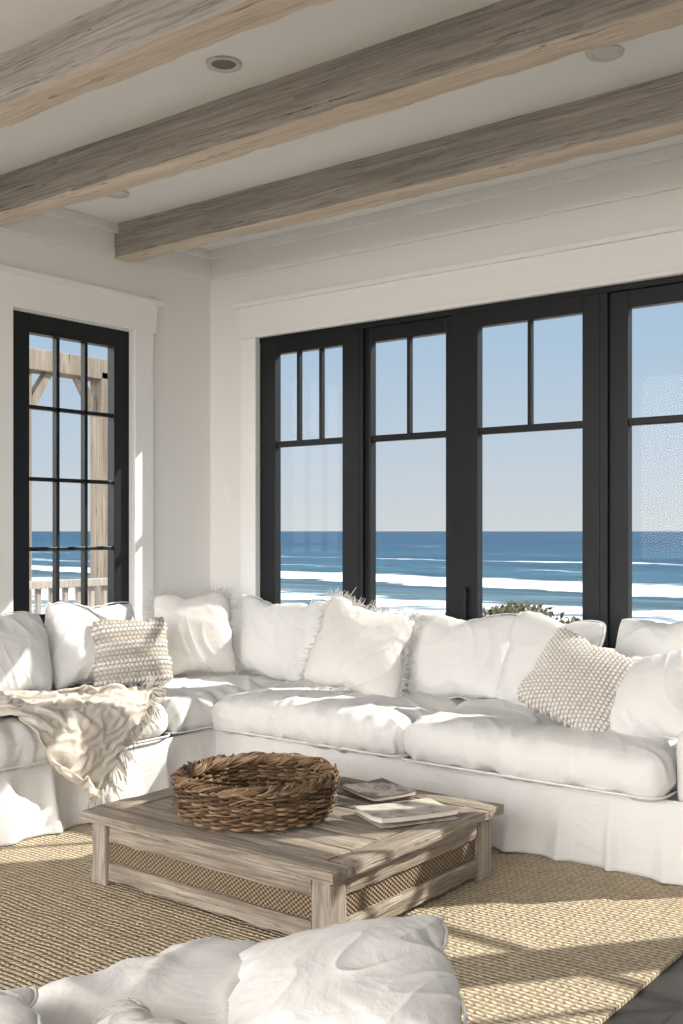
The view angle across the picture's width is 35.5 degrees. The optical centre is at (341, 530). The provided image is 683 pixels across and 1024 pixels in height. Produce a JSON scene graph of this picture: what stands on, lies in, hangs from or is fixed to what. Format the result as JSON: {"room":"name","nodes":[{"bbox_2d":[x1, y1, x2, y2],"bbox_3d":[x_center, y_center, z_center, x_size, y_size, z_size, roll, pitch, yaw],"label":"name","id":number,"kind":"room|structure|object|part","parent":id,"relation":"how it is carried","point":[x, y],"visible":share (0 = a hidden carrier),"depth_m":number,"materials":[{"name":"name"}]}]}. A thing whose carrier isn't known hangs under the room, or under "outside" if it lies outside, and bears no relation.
{"room":"living room","nodes":[
{"label":"living room","id":0,"kind":"room"},
{"bbox_2d":[0,229,209,629],"bbox_3d":[-3.287,-0.260,4.726,0.200,3.420,7.800,0,0,38],"label":"wall","id":1,"kind":"structure","parent":0,"point":[181,343],"depth_m":7.26,"materials":[{"name":"white paint"}]},
{"bbox_2d":[13,310,128,627],"bbox_3d":[-1.712,-0.360,6.686,0.070,1.900,0.930,0,0,38],"label":"frame","id":2,"kind":"object","parent":1,"relation":"attached to","point":[25,324],"visible":0.71,"depth_m":6.62,"materials":[{"name":"black metal"}]},
{"bbox_2d":[0,264,163,631],"bbox_3d":[-1.627,-0.195,6.632,0.070,2.690,1.370,0,0,38],"label":"trim","id":3,"kind":"structure","parent":1,"relation":"attached to","point":[22,289],"depth_m":6.72,"materials":[{"name":"white paint"}]},
{"bbox_2d":[0,143,682,282],"bbox_3d":[-0.473,-1.865,2.400,7.100,0.210,7.600,0,0,38],"label":"trim","id":4,"kind":"structure","parent":1,"relation":"attached to","point":[657,170],"depth_m":6.43,"materials":[{"name":"white paint"}]},
{"bbox_2d":[0,0,682,249],"bbox_3d":[-0.415,-1.933,2.514,7.550,0.373,7.850,0,0,38],"label":"ceiling","id":5,"kind":"structure","parent":0,"point":[307,37],"depth_m":4.84,"materials":[{"name":"white paint"}]},
{"bbox_2d":[106,191,129,198],"bbox_3d":[-1.313,-1.964,6.229,0.152,0.009,0.152,0,0,38],"label":"recessed light","id":6,"kind":"object","parent":5,"relation":"in","point":[123,194],"visible":0.64,"depth_m":6.26,"materials":[{"name":"white"}]},
{"bbox_2d":[0,0,333,128],"bbox_3d":[0.195,-1.876,3.253,7.099,0.260,0.178,0,0,38],"label":"ceiling beam","id":7,"kind":"structure","parent":5,"relation":"attached to","point":[114,42],"depth_m":4.00,"materials":[{"name":"brown wood"}]},
{"bbox_2d":[206,56,241,72],"bbox_3d":[-0.495,-1.964,4.499,0.152,0.009,0.152,0,0,38],"label":"recessed light","id":8,"kind":"object","parent":5,"relation":"in","point":[222,64],"visible":1,"depth_m":4.50,"materials":[{"name":"grey"}]},
{"bbox_2d":[0,0,682,226],"bbox_3d":[0.743,-1.877,3.955,7.099,0.257,0.178,0,0,38],"label":"ceiling beam","id":9,"kind":"structure","parent":5,"relation":"attached to","point":[504,37],"depth_m":4.46,"materials":[{"name":"brown wood"}]},
{"bbox_2d":[114,72,682,261],"bbox_3d":[1.370,-1.878,4.758,7.099,0.261,0.176,0,0,38],"label":"ceiling beam","id":10,"kind":"structure","parent":5,"relation":"attached to","point":[649,111],"depth_m":5.41,"materials":[{"name":"brown wood"}]},
{"bbox_2d":[586,44,623,61],"bbox_3d":[1.085,-1.964,4.394,0.152,0.009,0.152,0,0,38],"label":"recessed light","id":11,"kind":"object","parent":5,"relation":"in","point":[610,52],"visible":0.98,"depth_m":4.39,"materials":[{"name":"white"}]},
{"bbox_2d":[210,188,682,619],"bbox_3d":[2.007,-0.260,5.412,7.300,3.420,0.200,0,0,38],"label":"wall","id":12,"kind":"structure","parent":0,"point":[662,209],"depth_m":7.10,"materials":[{"name":"white paint"}]},
{"bbox_2d":[232,223,682,597],"bbox_3d":[1.818,-0.058,5.397,6.500,3.015,0.055,0,0,38],"label":"trim","id":13,"kind":"structure","parent":12,"relation":"attached to","point":[655,253],"depth_m":6.41,"materials":[{"name":"white paint"}]},
{"bbox_2d":[260,275,682,648],"bbox_3d":[1.891,0.065,5.483,6.110,2.770,0.150,0,0,38],"label":"window","id":14,"kind":"structure","parent":12,"relation":"in","point":[604,291],"depth_m":6.29,"materials":[{"name":"black metal"}]},
{"bbox_3d":[-0.209,0.070,7.074,0.840,2.720,0.060,0,0,38],"label":"frame","id":15,"kind":"part","parent":14,"relation":"part of","materials":[{"name":"black metal"}]},
{"bbox_3d":[0.426,0.070,6.615,0.675,2.720,0.060,0,0,38],"label":"frame","id":16,"kind":"part","parent":14,"relation":"part of","materials":[{"name":"black metal"}]},
{"bbox_2d":[462,587,467,620],"bbox_3d":[0.729,0.430,6.280,0.025,0.200,0.035,0,0,38],"label":"handle","id":17,"kind":"object","parent":14,"relation":"attached to","point":[464,589],"visible":0.91,"depth_m":6.27,"materials":[{"name":"black metal"}]},
{"bbox_3d":[1.067,0.070,6.076,0.880,2.720,0.060,0,0,38],"label":"frame","id":18,"kind":"part","parent":14,"relation":"part of","materials":[{"name":"black metal"}]},
{"bbox_3d":[1.797,0.070,5.544,0.855,2.720,0.060,0,0,38],"label":"frame","id":19,"kind":"part","parent":14,"relation":"part of","materials":[{"name":"black metal"}]},
{"bbox_2d":[602,955,682,1023],"bbox_3d":[-0.415,1.500,2.514,7.550,0.100,7.850,0,0,38],"label":"floor","id":20,"kind":"structure","parent":0,"point":[660,1001],"depth_m":3.28,"materials":[{"name":"grey wood"}]},
{"bbox_2d":[0,823,682,1023],"bbox_3d":[-1.210,1.442,3.389,3.420,0.015,5.650,0,0,38],"label":"jute rug","id":21,"kind":"object","parent":20,"relation":"on","point":[540,939],"visible":0.31,"depth_m":3.87,"materials":[{"name":"beige wicker"}]},
{"bbox_2d":[32,936,257,1023],"bbox_3d":[-0.725,1.118,1.256,0.784,0.636,2.345,0,0,38],"label":"chaise lounge","id":22,"kind":"object","parent":21,"relation":"on","point":[192,981],"visible":0.56,"depth_m":1.91,"materials":[{"name":"fabric"}]},
{"bbox_2d":[0,986,41,1023],"bbox_3d":[-0.610,0.801,1.620,0.346,0.236,0.334,0,0,-22],"label":"throw pillow","id":23,"kind":"object","parent":22,"relation":"on","point":[16,1004],"visible":1,"depth_m":1.64,"materials":[{"name":"white fabric"}]},
{"bbox_2d":[90,997,185,1023],"bbox_3d":[-0.356,0.816,1.631,0.251,0.241,0.256,0,0,-34],"label":"patterned pillow","id":24,"kind":"object","parent":22,"relation":"on","point":[130,1010],"visible":1,"depth_m":1.67,"materials":[{"name":"fabric"}]},
{"bbox_2d":[228,914,466,1023],"bbox_3d":[-0.018,0.829,1.873,0.511,0.300,0.613,0,0,-2],"label":"throw pillow","id":25,"kind":"object","parent":22,"relation":"on","point":[394,969],"visible":0.91,"depth_m":1.82,"materials":[{"name":"white fabric"}]},
{"bbox_2d":[80,775,503,934],"bbox_3d":[-0.198,1.284,4.400,1.325,0.300,1.144,0,0,38],"label":"coffee table","id":26,"kind":"object","parent":21,"relation":"on","point":[343,867],"visible":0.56,"depth_m":4.00,"materials":[{"name":"brown wood"}]},
{"bbox_3d":[-0.960,1.307,4.370,0.096,0.253,0.096,0,0,38],"label":"leg","id":27,"kind":"part","parent":26,"relation":"part of","materials":[{"name":"brown wood"}]},
{"bbox_3d":[-0.514,1.374,3.997,1.062,0.074,0.039,0,0,38],"label":"rail","id":28,"kind":"part","parent":26,"relation":"part of","materials":[{"name":"brown wood"}]},
{"bbox_2d":[170,751,339,831],"bbox_3d":[-0.341,1.039,4.296,0.675,0.185,0.672,0,0,38],"label":"wicker basket","id":29,"kind":"object","parent":26,"relation":"on","point":[243,792],"visible":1,"depth_m":4.10,"materials":[{"name":"brown wicker"}]},
{"bbox_3d":[-0.042,1.306,3.653,0.096,0.254,0.097,0,0,38],"label":"leg","id":30,"kind":"part","parent":26,"relation":"part of","materials":[{"name":"brown wood"}]},
{"bbox_2d":[342,778,416,802],"bbox_3d":[0.161,1.117,4.608,0.210,0.027,0.270,0,0,-30],"label":"magazine","id":31,"kind":"object","parent":26,"relation":"on","point":[378,790],"visible":1,"depth_m":4.58,"materials":[{"name":"beige paper"}]},
{"bbox_2d":[354,797,458,828],"bbox_3d":[0.256,1.109,4.242,0.340,0.043,0.250,0,0,-24],"label":"book","id":32,"kind":"object","parent":26,"relation":"on","point":[424,810],"visible":1,"depth_m":4.19,"materials":[{"name":"beige paper"}]},
{"bbox_3d":[0.276,1.374,4.031,0.039,0.076,0.882,0,0,38],"label":"rail","id":33,"kind":"part","parent":26,"relation":"part of","materials":[{"name":"brown wood"}]},
{"bbox_3d":[0.564,1.307,4.429,0.096,0.253,0.096,0,0,38],"label":"leg","id":34,"kind":"part","parent":26,"relation":"part of","materials":[{"name":"brown wood"}]},
{"bbox_2d":[0,593,682,885],"bbox_3d":[-0.595,0.915,4.641,4.023,1.041,4.095,0,0,38],"label":"sectional sofa","id":35,"kind":"object","parent":21,"relation":"on","point":[610,800],"visible":0.66,"depth_m":5.24,"materials":[{"name":"fabric"}]},
{"bbox_2d":[0,612,52,692],"bbox_3d":[-1.835,0.672,5.725,0.262,0.462,0.610,-20,-11,36],"label":"cushion","id":36,"kind":"object","parent":35,"relation":"on","point":[26,663],"depth_m":5.74,"materials":[{"name":"white fabric"}]},
{"bbox_3d":[-2.097,0.869,5.801,0.228,0.573,4.073,0,0,38],"label":"backrest","id":37,"kind":"part","parent":35,"relation":"part of","materials":[{"name":"fabric"}]},
{"bbox_2d":[0,690,167,768],"bbox_3d":[-1.661,0.997,5.469,0.988,0.277,1.375,0,0,38],"label":"seat cushion","id":38,"kind":"object","parent":35,"relation":"on","point":[20,745],"depth_m":5.00,"materials":[{"name":"fabric"}]},
{"bbox_2d":[0,674,172,808],"bbox_3d":[-1.552,1.067,5.349,0.975,0.670,1.416,0,0,38],"label":"throw blanket","id":39,"kind":"object","parent":35,"relation":"on","point":[83,733],"visible":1,"depth_m":5.23,"materials":[{"name":"fabric"}]},
{"bbox_2d":[44,603,134,688],"bbox_3d":[-1.437,0.652,6.238,0.253,0.493,0.648,-18,-12,39],"label":"cushion","id":40,"kind":"object","parent":35,"relation":"on","point":[70,642],"depth_m":6.04,"materials":[{"name":"white fabric"}]},
{"bbox_2d":[91,617,172,686],"bbox_3d":[-1.214,0.704,6.157,0.476,0.478,0.348,0,0,-25],"label":"knit pillow","id":41,"kind":"object","parent":35,"relation":"on","point":[128,652],"visible":0.94,"depth_m":6.07,"materials":[{"name":"beige fabric"}]},
{"bbox_2d":[92,671,286,734],"bbox_3d":[-0.900,1.004,6.444,0.982,0.267,1.213,0,0,38],"label":"seat cushion","id":42,"kind":"object","parent":35,"relation":"on","point":[193,703],"depth_m":5.98,"materials":[{"name":"fabric"}]},
{"bbox_2d":[140,580,247,676],"bbox_3d":[-0.902,0.626,6.571,0.704,0.777,0.388,0,0,-11],"label":"throw pillow","id":43,"kind":"object","parent":35,"relation":"on","point":[199,636],"visible":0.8,"depth_m":6.51,"materials":[{"name":"white fabric"}]},
{"bbox_2d":[230,594,310,681],"bbox_3d":[-0.447,0.665,6.642,0.634,0.509,0.262,4,-12,35],"label":"cushion","id":44,"kind":"object","parent":35,"relation":"on","point":[272,640],"depth_m":6.50,"materials":[{"name":"white fabric"}]},
{"bbox_2d":[211,679,464,756],"bbox_3d":[0.047,1.004,5.885,1.347,0.276,0.998,0,0,38],"label":"seat cushion","id":45,"kind":"object","parent":35,"relation":"on","point":[284,716],"depth_m":5.57,"materials":[{"name":"fabric"}]},
{"bbox_2d":[297,587,426,697],"bbox_3d":[0.108,0.640,5.873,0.791,0.810,0.444,0,0,23],"label":"throw pillow","id":46,"kind":"object","parent":35,"relation":"on","point":[356,648],"visible":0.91,"depth_m":5.80,"materials":[{"name":"white fabric"}]},
{"bbox_3d":[0.616,0.881,6.154,3.792,0.557,0.219,0,0,38],"label":"backrest","id":47,"kind":"part","parent":35,"relation":"part of","materials":[{"name":"fabric"}]},
{"bbox_2d":[403,614,515,699],"bbox_3d":[0.630,0.675,5.765,0.665,0.469,0.275,-2,-19,39],"label":"cushion","id":48,"kind":"object","parent":35,"relation":"on","point":[454,659],"depth_m":5.65,"materials":[{"name":"white fabric"}]},
{"bbox_2d":[404,699,677,801],"bbox_3d":[1.065,0.999,5.082,1.359,0.287,1.022,0,0,38],"label":"seat cushion","id":49,"kind":"object","parent":35,"relation":"on","point":[499,743],"depth_m":4.69,"materials":[{"name":"fabric"}]},
{"bbox_2d":[496,610,605,705],"bbox_3d":[1.038,0.663,5.359,0.392,0.620,0.590,0,0,-44],"label":"throw pillow","id":50,"kind":"object","parent":35,"relation":"on","point":[530,631],"visible":0.51,"depth_m":5.35,"materials":[{"name":"white fabric"}]},
{"bbox_2d":[516,628,633,731],"bbox_3d":[1.089,0.704,4.875,0.639,0.653,0.454,0,0,37],"label":"knit pillow","id":51,"kind":"object","parent":35,"relation":"on","point":[574,683],"visible":0.88,"depth_m":4.78,"materials":[{"name":"beige fabric"}]},
{"bbox_2d":[610,649,682,739],"bbox_3d":[1.367,0.713,4.680,0.423,0.574,0.561,0,0,-33],"label":"throw pillow","id":52,"kind":"object","parent":35,"relation":"on","point":[648,704],"visible":0.8,"depth_m":4.57,"materials":[{"name":"white fabric"}]},
{"bbox_2d":[615,620,682,657],"bbox_3d":[1.587,0.651,5.116,0.579,0.486,0.273,-4,-17,43],"label":"cushion","id":53,"kind":"object","parent":35,"relation":"on","point":[645,638],"depth_m":5.12,"materials":[{"name":"white fabric"}]},
{"bbox_3d":[1.732,0.980,4.690,0.239,0.387,0.974,0,0,38],"label":"arm","id":54,"kind":"part","parent":35,"relation":"part of","materials":[{"name":"fabric"}]},
{"bbox_3d":[-0.714,1.570,4.365,12.500,0.080,10.000,0,0,38],"label":"deck","id":55,"kind":"object","parent":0,"visible":0},
{"bbox_2d":[29,347,107,612],"bbox_3d":[-2.878,0.009,8.530,0.200,3.038,3.500,0,0,38],"label":"pergola","id":56,"kind":"object","parent":55,"relation":"on","point":[40,360],"visible":0.26,"depth_m":9.38,"materials":[{"name":"brown wood"}]},
{"bbox_3d":[-2.644,0.064,8.830,0.120,2.928,0.120,0,0,38],"label":"post","id":57,"kind":"part","parent":56,"relation":"part of","materials":[{"name":"brown wood"}]},
{"bbox_3d":[-2.118,0.064,9.472,0.160,2.928,0.160,0,0,38],"label":"post","id":58,"kind":"part","parent":56,"relation":"part of","materials":[{"name":"brown wood"}]},
{"bbox_2d":[29,578,107,613],"bbox_3d":[-2.823,0.959,7.757,0.120,1.138,4.750,0,0,38],"label":"deck railing","id":59,"kind":"object","parent":55,"relation":"on","point":[65,584],"visible":0.11,"depth_m":8.54,"materials":[{"name":"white wood"}]},
{"label":"outside","id":60,"kind":"structure","parent":0,"visible":0},
{"bbox_3d":[-39.401,4.050,30.783,400.000,4.400,120.000,0,0,38],"label":"beach","id":61,"kind":"object","parent":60,"visible":0},
{"bbox_2d":[412,600,580,624],"bbox_3d":[1.707,1.293,10.554,2.645,1.227,2.084,0,0,38],"label":"shrub","id":62,"kind":"object","parent":61,"relation":"on","point":[511,607],"visible":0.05,"depth_m":10.57,"materials":[{"name":"green plant"}]},
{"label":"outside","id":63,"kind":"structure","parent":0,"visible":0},
{"bbox_2d":[32,531,682,623],"bbox_3d":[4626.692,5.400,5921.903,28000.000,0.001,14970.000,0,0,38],"label":"ocean","id":64,"kind":"object","parent":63,"point":[536,567],"depth_m":158.02,"materials":[{"name":"liquid"}]}
]}

